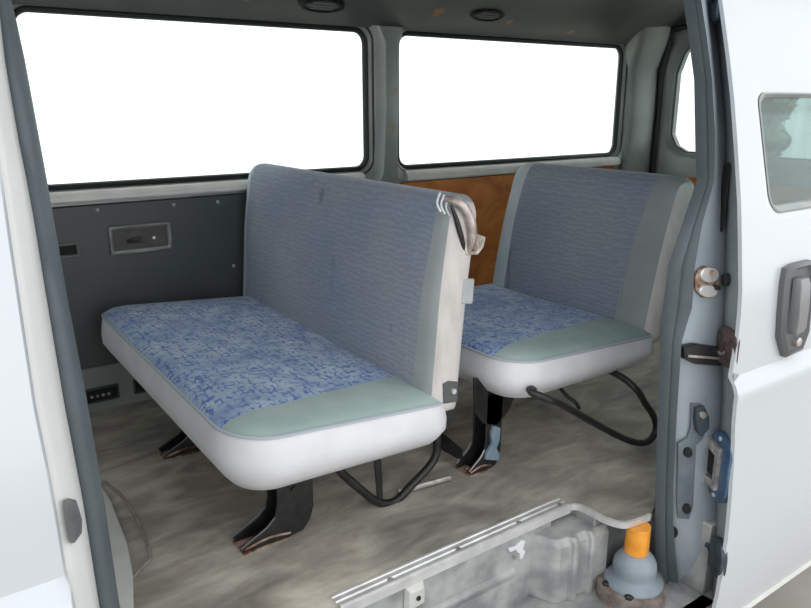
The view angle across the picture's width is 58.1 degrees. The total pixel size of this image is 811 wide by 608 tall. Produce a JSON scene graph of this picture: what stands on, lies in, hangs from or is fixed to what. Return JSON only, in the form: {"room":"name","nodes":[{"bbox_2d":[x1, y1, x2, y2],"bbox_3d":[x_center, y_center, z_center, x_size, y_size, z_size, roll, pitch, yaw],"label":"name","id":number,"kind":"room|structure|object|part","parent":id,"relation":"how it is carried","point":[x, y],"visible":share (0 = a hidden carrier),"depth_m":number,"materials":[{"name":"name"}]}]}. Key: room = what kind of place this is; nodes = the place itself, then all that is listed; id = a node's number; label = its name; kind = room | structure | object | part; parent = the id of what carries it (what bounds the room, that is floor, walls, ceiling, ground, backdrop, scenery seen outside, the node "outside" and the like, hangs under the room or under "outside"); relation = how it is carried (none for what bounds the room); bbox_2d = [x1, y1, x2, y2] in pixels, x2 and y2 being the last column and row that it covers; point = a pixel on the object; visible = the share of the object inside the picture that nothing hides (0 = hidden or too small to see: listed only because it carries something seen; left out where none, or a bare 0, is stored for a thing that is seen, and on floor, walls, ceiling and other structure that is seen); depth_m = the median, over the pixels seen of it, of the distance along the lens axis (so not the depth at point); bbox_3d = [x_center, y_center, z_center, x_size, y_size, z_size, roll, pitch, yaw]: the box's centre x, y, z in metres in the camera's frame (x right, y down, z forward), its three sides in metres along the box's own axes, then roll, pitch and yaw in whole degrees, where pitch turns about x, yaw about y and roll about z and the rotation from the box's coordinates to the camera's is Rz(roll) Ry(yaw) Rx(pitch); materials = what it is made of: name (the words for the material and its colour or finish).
{"room":"vehicle interior","nodes":[
{"label":"vehicle interior","id":0,"kind":"room"},
{"bbox_2d":[13,4,627,412],"bbox_3d":[-0.578,-0.365,2.751,4.250,1.393,0.055,-11,19,-34],"label":"wall","id":1,"kind":"structure","parent":0,"point":[95,377],"depth_m":2.64,"materials":[{"name":"paint"}]},
{"bbox_2d":[85,383,119,404],"bbox_3d":[-1.064,0.316,2.561,0.114,0.054,0.008,-11,19,-34],"label":"air vent","id":2,"kind":"object","parent":1,"relation":"in","point":[108,392],"visible":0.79,"depth_m":2.56,"materials":[{"name":"black plastic"}]},
{"bbox_2d":[133,380,145,393],"bbox_3d":[-0.945,0.293,2.642,0.077,0.054,0.008,-11,19,-34],"label":"air vent","id":3,"kind":"object","parent":1,"relation":"in","point":[138,388],"visible":0.48,"depth_m":2.63,"materials":[{"name":"black plastic"}]},
{"bbox_2d":[135,381,144,391],"bbox_3d":[-0.946,0.293,2.644,0.067,0.044,0.004,-11,19,-34],"label":"grille","id":4,"kind":"object","parent":3,"relation":"attached to","point":[138,388],"depth_m":2.63,"materials":[{"name":"black plastic"}]},
{"bbox_2d":[52,193,246,369],"bbox_3d":[-0.760,-0.108,2.650,1.560,0.554,0.034,-11,19,-34],"label":"trim panel","id":5,"kind":"object","parent":1,"relation":"attached to","point":[112,255],"visible":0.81,"depth_m":2.52,"materials":[{"name":"grey plastic"}]},
{"bbox_3d":[-0.906,-0.226,2.501,0.184,0.074,0.003,-11,19,-34],"label":"ashtray lid","id":6,"kind":"part","parent":5,"relation":"part of","materials":[{"name":"black plastic"}]},
{"bbox_2d":[12,4,374,190],"bbox_3d":[-0.667,-0.719,2.586,1.306,0.592,0.044,-11,19,-34],"label":"window","id":7,"kind":"structure","parent":1,"relation":"in","point":[19,10],"depth_m":2.58,"materials":[{"name":"black"}]},
{"bbox_2d":[298,0,344,12],"bbox_3d":[-0.297,-1.065,2.590,0.187,0.059,0.072,-11,19,-34],"label":"air vent","id":8,"kind":"object","parent":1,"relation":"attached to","point":[315,6],"visible":1,"depth_m":2.59,"materials":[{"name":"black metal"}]},
{"bbox_2d":[305,1,339,10],"bbox_3d":[-0.295,-1.061,2.588,0.141,0.035,0.048,-11,19,-34],"label":"grille","id":9,"kind":"object","parent":8,"relation":"attached to","point":[309,5],"depth_m":2.58,"materials":[{"name":"grey plastic"}]},
{"bbox_2d":[49,157,619,204],"bbox_3d":[-0.580,-0.431,2.682,4.190,0.049,0.024,-11,19,-34],"label":"trim","id":10,"kind":"structure","parent":1,"relation":"attached to","point":[67,197],"depth_m":2.62,"materials":[{"name":"grey plastic"}]},
{"bbox_2d":[11,0,685,44],"bbox_3d":[-0.392,-1.094,2.465,4.460,0.238,0.400,-11,19,-34],"label":"ceiling","id":11,"kind":"structure","parent":1,"relation":"attached to","point":[596,21],"depth_m":2.96,"materials":[{"name":"paint"}]},
{"bbox_2d":[369,25,403,182],"bbox_3d":[-0.070,-0.796,2.955,0.180,0.615,0.028,-11,19,-34],"label":"trim","id":12,"kind":"structure","parent":1,"relation":"attached to","point":[387,39],"depth_m":2.94,"materials":[{"name":"paint"}]},
{"bbox_2d":[470,9,504,21],"bbox_3d":[0.337,-1.200,3.021,0.187,0.059,0.072,-11,19,-34],"label":"air vent","id":13,"kind":"object","parent":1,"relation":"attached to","point":[482,15],"visible":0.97,"depth_m":3.01,"materials":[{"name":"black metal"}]},
{"bbox_2d":[474,12,500,19],"bbox_3d":[0.338,-1.197,3.019,0.141,0.035,0.048,-11,19,-34],"label":"grille","id":14,"kind":"object","parent":13,"relation":"attached to","point":[477,15],"depth_m":3.02,"materials":[{"name":"grey plastic"}]},
{"bbox_2d":[400,166,613,285],"bbox_3d":[0.540,-0.316,3.564,1.375,0.632,0.018,-11,19,-34],"label":"panel","id":15,"kind":"object","parent":1,"relation":"attached to","point":[489,195],"visible":0.18,"depth_m":3.42,"materials":[{"name":"brown wood"}]},
{"bbox_2d":[398,31,627,171],"bbox_3d":[0.541,-0.947,3.416,1.463,0.596,0.044,-11,19,-34],"label":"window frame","id":16,"kind":"structure","parent":1,"relation":"in","point":[618,48],"depth_m":3.47,"materials":[{"name":"black"}]},
{"bbox_2d":[618,26,670,172],"bbox_3d":[1.225,-0.733,3.889,0.278,1.420,0.194,-11,19,-34],"label":"trim","id":17,"kind":"structure","parent":1,"relation":"attached to","point":[644,52],"depth_m":3.81,"materials":[{"name":"grey paint"}]},
{"bbox_2d":[89,337,660,607],"bbox_3d":[-0.032,0.437,2.368,4.460,0.016,1.540,-11,19,-34],"label":"floor","id":18,"kind":"structure","parent":0,"point":[188,512],"depth_m":2.00,"materials":[{"name":"plastic"}]},
{"bbox_2d":[102,488,133,607],"bbox_3d":[-0.702,0.590,1.772,0.056,0.010,0.707,-7,17,-23],"label":"plate","id":19,"kind":"object","parent":18,"relation":"on","point":[122,567],"visible":0.6,"depth_m":1.72,"materials":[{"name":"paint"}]},
{"bbox_2d":[103,481,151,578],"bbox_3d":[-0.717,0.562,1.883,0.061,0.008,0.498,-8,18,-28],"label":"strip","id":20,"kind":"object","parent":18,"relation":"on","point":[121,496],"depth_m":1.85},
{"bbox_2d":[101,163,484,554],"bbox_3d":[-0.391,0.055,2.168,0.769,0.851,1.217,-11,19,-34],"label":"seat","id":21,"kind":"object","parent":18,"relation":"on","point":[340,349],"visible":1,"depth_m":1.89,"materials":[{"name":"blue fabric"}]},
{"bbox_3d":[-0.667,0.338,2.253,0.195,0.232,0.060,-11,19,-34],"label":"leg","id":22,"kind":"part","parent":21,"relation":"part of","materials":[{"name":"black metal"}]},
{"bbox_3d":[-0.694,0.445,2.263,0.126,0.025,0.070,-11,19,-34],"label":"foot plate","id":23,"kind":"part","parent":21,"relation":"part of","materials":[{"name":"metal"}]},
{"bbox_3d":[-0.462,0.120,2.134,0.573,0.086,1.010,-11,19,-34],"label":"seat","id":24,"kind":"part","parent":21,"relation":"part of","materials":[{"name":"blue fabric"}]},
{"bbox_3d":[-0.355,0.573,1.806,0.126,0.025,0.070,-11,19,-34],"label":"foot plate","id":25,"kind":"part","parent":21,"relation":"part of","materials":[{"name":"metal"}]},
{"bbox_3d":[-0.328,0.466,1.796,0.195,0.232,0.060,-11,19,-34],"label":"leg","id":26,"kind":"part","parent":21,"relation":"part of","materials":[{"name":"black metal"}]},
{"bbox_3d":[-0.221,-0.115,2.253,0.156,0.554,1.076,-11,19,-34],"label":"backrest","id":27,"kind":"part","parent":21,"relation":"part of","materials":[{"name":"fabric"}]},
{"bbox_3d":[0.053,0.506,2.046,0.168,0.017,0.017,-8,18,-27],"label":"foot rail","id":28,"kind":"part","parent":21,"relation":"part of","materials":[{"name":"metal"}]},
{"bbox_3d":[0.116,0.283,1.875,0.042,0.089,0.006,-11,19,-34],"label":"plate","id":29,"kind":"part","parent":21,"relation":"part of","materials":[{"name":"white metal"}]},
{"bbox_2d":[330,497,650,607],"bbox_3d":[0.213,0.590,1.815,0.873,0.027,0.180,-7,17,-24],"label":"strip","id":30,"kind":"object","parent":18,"relation":"on","point":[374,589],"visible":1,"depth_m":1.77,"materials":[{"name":"metal"}]},
{"bbox_3d":[0.534,0.560,1.921,0.214,0.019,0.068,4,16,15],"label":"edge moulding","id":31,"kind":"part","parent":30,"relation":"part of","materials":[{"name":"metal"}]},
{"bbox_2d":[456,162,693,476],"bbox_3d":[0.379,-0.006,2.392,0.791,0.826,0.827,-11,19,-34],"label":"seat","id":32,"kind":"object","parent":18,"relation":"on","point":[576,293],"visible":0.78,"depth_m":2.28,"materials":[{"name":"blue fabric"}]},
{"bbox_3d":[0.200,0.475,2.156,0.079,0.025,0.070,-11,19,-34],"label":"foot plate","id":33,"kind":"part","parent":32,"relation":"part of","materials":[{"name":"metal"}]},
{"bbox_3d":[0.217,0.349,2.133,0.121,0.277,0.060,-11,19,-34],"label":"leg","id":34,"kind":"part","parent":32,"relation":"part of","materials":[{"name":"black metal"}]},
{"bbox_3d":[0.306,0.030,2.406,0.610,0.056,0.625,-11,19,-34],"label":"seat","id":35,"kind":"part","parent":32,"relation":"part of","materials":[{"name":"blue fabric"}]},
{"bbox_3d":[0.484,0.281,2.158,0.069,0.063,0.028,6,17,21],"label":"release lever","id":36,"kind":"part","parent":32,"relation":"part of","materials":[{"name":"black metal"}]},
{"bbox_3d":[0.603,-0.206,2.531,0.209,0.516,0.551,-11,19,-34],"label":"backrest","id":37,"kind":"part","parent":32,"relation":"part of","materials":[{"name":"fabric"}]},
{"bbox_2d":[364,522,713,607],"bbox_3d":[0.135,0.776,1.630,1.600,0.239,0.340,-11,19,-34],"label":"step","id":38,"kind":"structure","parent":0,"point":[492,578],"depth_m":1.86,"materials":[{"name":"paint"}]},
{"bbox_2d":[0,21,99,607],"bbox_3d":[-0.529,0.265,0.984,0.172,1.660,0.366,-11,19,-34],"label":"pillar","id":39,"kind":"structure","parent":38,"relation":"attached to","point":[49,400],"depth_m":0.91,"materials":[{"name":"metal"}]},
{"bbox_2d":[0,165,75,607],"bbox_3d":[-0.908,0.349,0.645,1.134,1.640,0.265,-11,19,-34],"label":"door","id":40,"kind":"structure","parent":39,"relation":"attached to","point":[33,573],"depth_m":0.86,"materials":[{"name":"silver metal"}]},
{"bbox_2d":[64,498,81,542],"bbox_3d":[-0.427,0.274,0.939,0.006,0.071,0.054,-2,16,-6],"label":"plate","id":41,"kind":"object","parent":39,"relation":"attached to","point":[73,516],"visible":1,"depth_m":0.93,"materials":[{"name":"grey plastic"}]},
{"bbox_2d":[0,0,119,607],"bbox_3d":[-0.479,0.245,1.055,0.044,1.660,0.328,-13,20,-39],"label":"seal","id":42,"kind":"structure","parent":38,"relation":"attached to","point":[71,378],"depth_m":0.95,"materials":[{"name":"rubber"}]},
{"bbox_2d":[403,581,424,607],"bbox_3d":[0.023,0.671,1.681,0.057,0.062,0.021,-11,19,-34],"label":"bracket","id":43,"kind":"object","parent":38,"relation":"attached to","point":[414,595],"visible":1,"depth_m":1.67,"materials":[{"name":"paint"}]},
{"bbox_2d":[508,540,524,559],"bbox_3d":[0.285,0.636,1.874,0.060,0.055,0.008,-11,19,-34],"label":"clip","id":44,"kind":"object","parent":38,"relation":"attached to","point":[518,547],"visible":1,"depth_m":1.87,"materials":[{"name":"white plastic"}]},
{"bbox_2d":[529,513,608,602],"bbox_3d":[0.444,0.680,1.962,0.233,0.185,0.109,-11,19,-34],"label":"trim","id":45,"kind":"structure","parent":38,"relation":"attached to","point":[568,555],"depth_m":1.92,"materials":[{"name":"paint"}]},
{"bbox_2d":[596,522,666,607],"bbox_3d":[0.612,0.677,1.928,0.189,0.208,0.174,-11,19,-34],"label":"plunger","id":46,"kind":"object","parent":38,"relation":"on","point":[633,580],"visible":0.98,"depth_m":1.89,"materials":[{"name":"grey rubber"}]},
{"bbox_3d":[0.612,0.757,1.950,0.189,0.042,0.174,-11,19,-34],"label":"plate","id":47,"kind":"part","parent":46,"relation":"part of","materials":[{"name":"grey metal"}]},
{"bbox_2d":[571,510,715,592],"bbox_3d":[0.652,0.655,2.005,0.300,0.209,0.300,-11,19,-34],"label":"trim","id":48,"kind":"structure","parent":38,"relation":"attached to","point":[700,577],"depth_m":1.97,"materials":[{"name":"paint"}]},
{"bbox_2d":[683,596,712,607],"bbox_3d":[0.115,0.975,1.464,1.720,0.115,0.065,-11,19,-34],"label":"trim","id":49,"kind":"structure","parent":38,"relation":"attached to","point":[710,606],"depth_m":1.91,"materials":[{"name":"paint"}]},
{"bbox_2d":[648,23,810,187],"bbox_3d":[1.783,-0.647,3.432,0.075,1.500,1.495,-11,19,-34],"label":"wall","id":50,"kind":"structure","parent":0,"point":[670,160],"depth_m":3.81,"materials":[{"name":"grey paint"}]},
{"bbox_2d":[650,24,686,172],"bbox_3d":[1.696,-0.616,3.446,0.079,1.434,1.304,-11,19,-34],"label":"trim","id":51,"kind":"structure","parent":50,"relation":"attached to","point":[683,26],"depth_m":3.86,"materials":[{"name":"black"}]},
{"bbox_2d":[671,47,810,160],"bbox_3d":[1.784,-0.947,3.353,0.017,0.556,1.262,-11,19,-34],"label":"window","id":52,"kind":"structure","parent":50,"relation":"in","point":[688,49],"depth_m":3.81,"materials":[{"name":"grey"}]},
{"bbox_2d":[683,176,810,203],"bbox_3d":[1.740,-0.298,3.514,0.012,0.545,1.220,-11,19,-34],"label":"panel","id":53,"kind":"object","parent":50,"relation":"attached to","point":[778,193],"visible":0.05,"depth_m":3.40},
{"bbox_3d":[1.501,-0.166,2.417,1.720,1.720,0.312,-11,19,-34],"label":"wall","id":54,"kind":"structure","parent":0,"visible":0},
{"bbox_2d":[655,0,714,583],"bbox_3d":[0.700,0.128,1.849,0.346,1.760,0.094,-11,19,-34],"label":"trim","id":55,"kind":"structure","parent":54,"relation":"attached to","point":[678,297],"depth_m":1.73,"materials":[{"name":"rubber"}]},
{"bbox_2d":[674,403,708,537],"bbox_3d":[0.728,0.437,1.879,0.077,0.392,0.034,1,16,2],"label":"plate","id":56,"kind":"object","parent":54,"relation":"attached to","point":[699,417],"visible":1,"depth_m":1.86,"materials":[{"name":"black metal"}]},
{"bbox_3d":[0.728,0.405,1.870,0.081,0.327,0.018,-3,16,-10],"label":"plate","id":57,"kind":"part","parent":56,"relation":"part of","materials":[{"name":"grey metal"}]},
{"bbox_2d":[673,0,725,579],"bbox_3d":[0.817,0.089,1.900,0.272,1.807,0.533,7,17,25],"label":"trim","id":58,"kind":"structure","parent":54,"relation":"attached to","point":[698,383],"depth_m":1.81,"materials":[{"name":"paint"}]},
{"bbox_2d":[681,342,724,365],"bbox_3d":[0.733,0.130,1.783,0.129,0.070,0.045,-7,17,-23],"label":"door latch","id":59,"kind":"object","parent":54,"relation":"in","point":[695,353],"depth_m":1.78,"materials":[{"name":"black metal"}]},
{"bbox_2d":[694,265,720,298],"bbox_3d":[0.729,-0.051,1.758,0.085,0.082,0.025,-8,17,-26],"label":"door latch","id":60,"kind":"object","parent":54,"relation":"in","point":[706,280],"depth_m":1.75,"materials":[{"name":"metal"}]},
{"bbox_2d":[698,285,717,296],"bbox_3d":[0.730,-0.032,1.763,0.063,0.031,0.010,-8,17,-26],"label":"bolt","id":61,"kind":"object","parent":60,"relation":"on","point":[703,290],"depth_m":1.76,"materials":[{"name":"metal"}]},
{"bbox_2d":[699,267,718,282],"bbox_3d":[0.729,-0.070,1.755,0.067,0.038,0.012,-9,18,-29],"label":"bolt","id":62,"kind":"object","parent":60,"relation":"on","point":[706,274],"depth_m":1.75,"materials":[{"name":"metal"}]},
{"bbox_2d":[704,0,810,607],"bbox_3d":[1.222,-0.059,2.142,1.295,1.758,0.325,-11,19,-34],"label":"door","id":63,"kind":"structure","parent":54,"relation":"in","point":[758,477],"depth_m":1.81,"materials":[{"name":"silver metal"}]},
{"bbox_3d":[0.768,-0.256,1.763,0.007,0.168,0.026,-1,16,-4],"label":"plate","id":64,"kind":"part","parent":63,"relation":"part of","materials":[{"name":"black"}]},
{"bbox_3d":[0.806,0.048,1.859,0.154,1.705,0.377,-5,16,-16],"label":"edge frame","id":65,"kind":"part","parent":63,"relation":"part of","materials":[{"name":"paint"}]},
{"bbox_3d":[0.784,0.105,1.779,0.012,0.095,0.086,-1,16,-5],"label":"striker plate","id":66,"kind":"part","parent":63,"relation":"part of","materials":[{"name":"brown metal"}]},
{"bbox_3d":[0.981,0.014,1.849,0.147,0.239,0.041,-11,19,-34],"label":"handle","id":67,"kind":"part","parent":63,"relation":"part of","materials":[{"name":"grey plastic"}]},
{"label":"outside","id":68,"kind":"structure","parent":0,"visible":0},
{"bbox_2d":[752,566,810,607],"bbox_3d":[7.216,-1.860,13.114,37.000,0.130,21.000,-11,19,-34],"label":"ground","id":69,"kind":"structure","parent":68,"point":[796,593],"depth_m":2.56,"materials":[{"name":"grey concrete"}]},
{"bbox_2d":[690,98,810,158],"bbox_3d":[10.754,-4.781,16.974,6.600,3.420,5.400,0,16,1],"label":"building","id":70,"kind":"structure","parent":69,"relation":"on","point":[798,127],"depth_m":14.84,"materials":[{"name":"white"}]},
{"bbox_2d":[761,92,798,156],"bbox_3d":[5.074,-2.652,10.555,1.023,2.784,1.050,1,16,4],"label":"tree","id":71,"kind":"object","parent":69,"relation":"on","point":[775,105],"visible":0.12,"depth_m":10.42,"materials":[{"name":"green plant"}]}
]}

